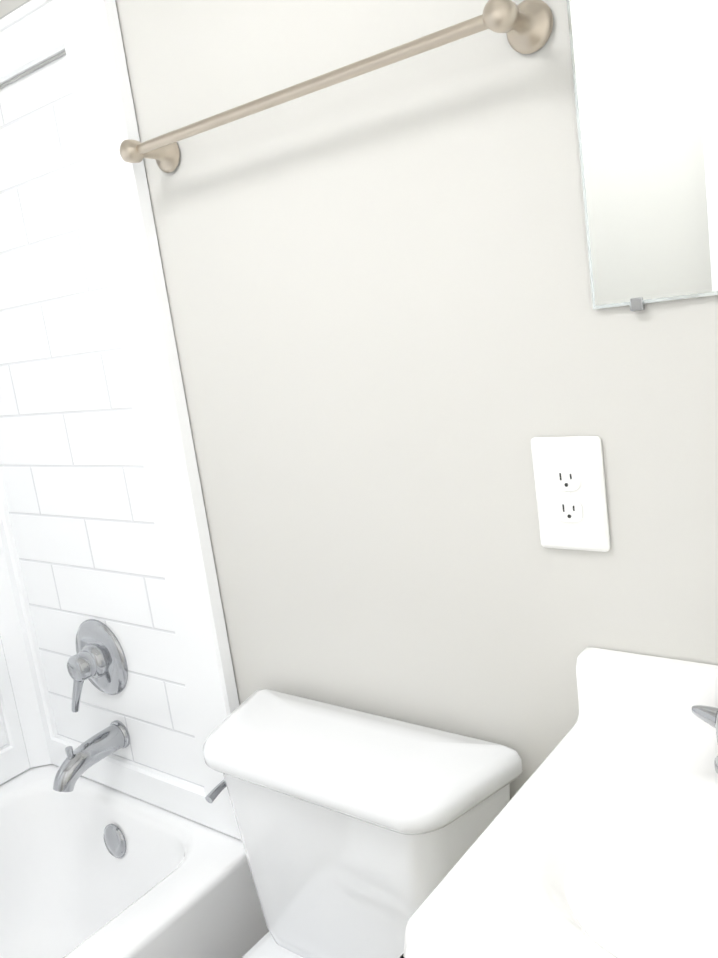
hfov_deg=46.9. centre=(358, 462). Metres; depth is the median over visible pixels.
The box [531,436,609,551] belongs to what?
electrical outlet
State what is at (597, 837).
bathroom vanity
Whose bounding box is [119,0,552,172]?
towel rail
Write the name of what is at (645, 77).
mirror
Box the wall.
[0,0,717,799]
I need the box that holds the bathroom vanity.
[400,647,717,957]
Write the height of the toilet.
0.730 m
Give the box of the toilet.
[203,689,522,957]
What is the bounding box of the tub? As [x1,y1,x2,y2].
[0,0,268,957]
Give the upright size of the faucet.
0.090 m
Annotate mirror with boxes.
[566,0,717,310]
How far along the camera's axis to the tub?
1.55 m
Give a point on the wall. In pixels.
(400, 342)

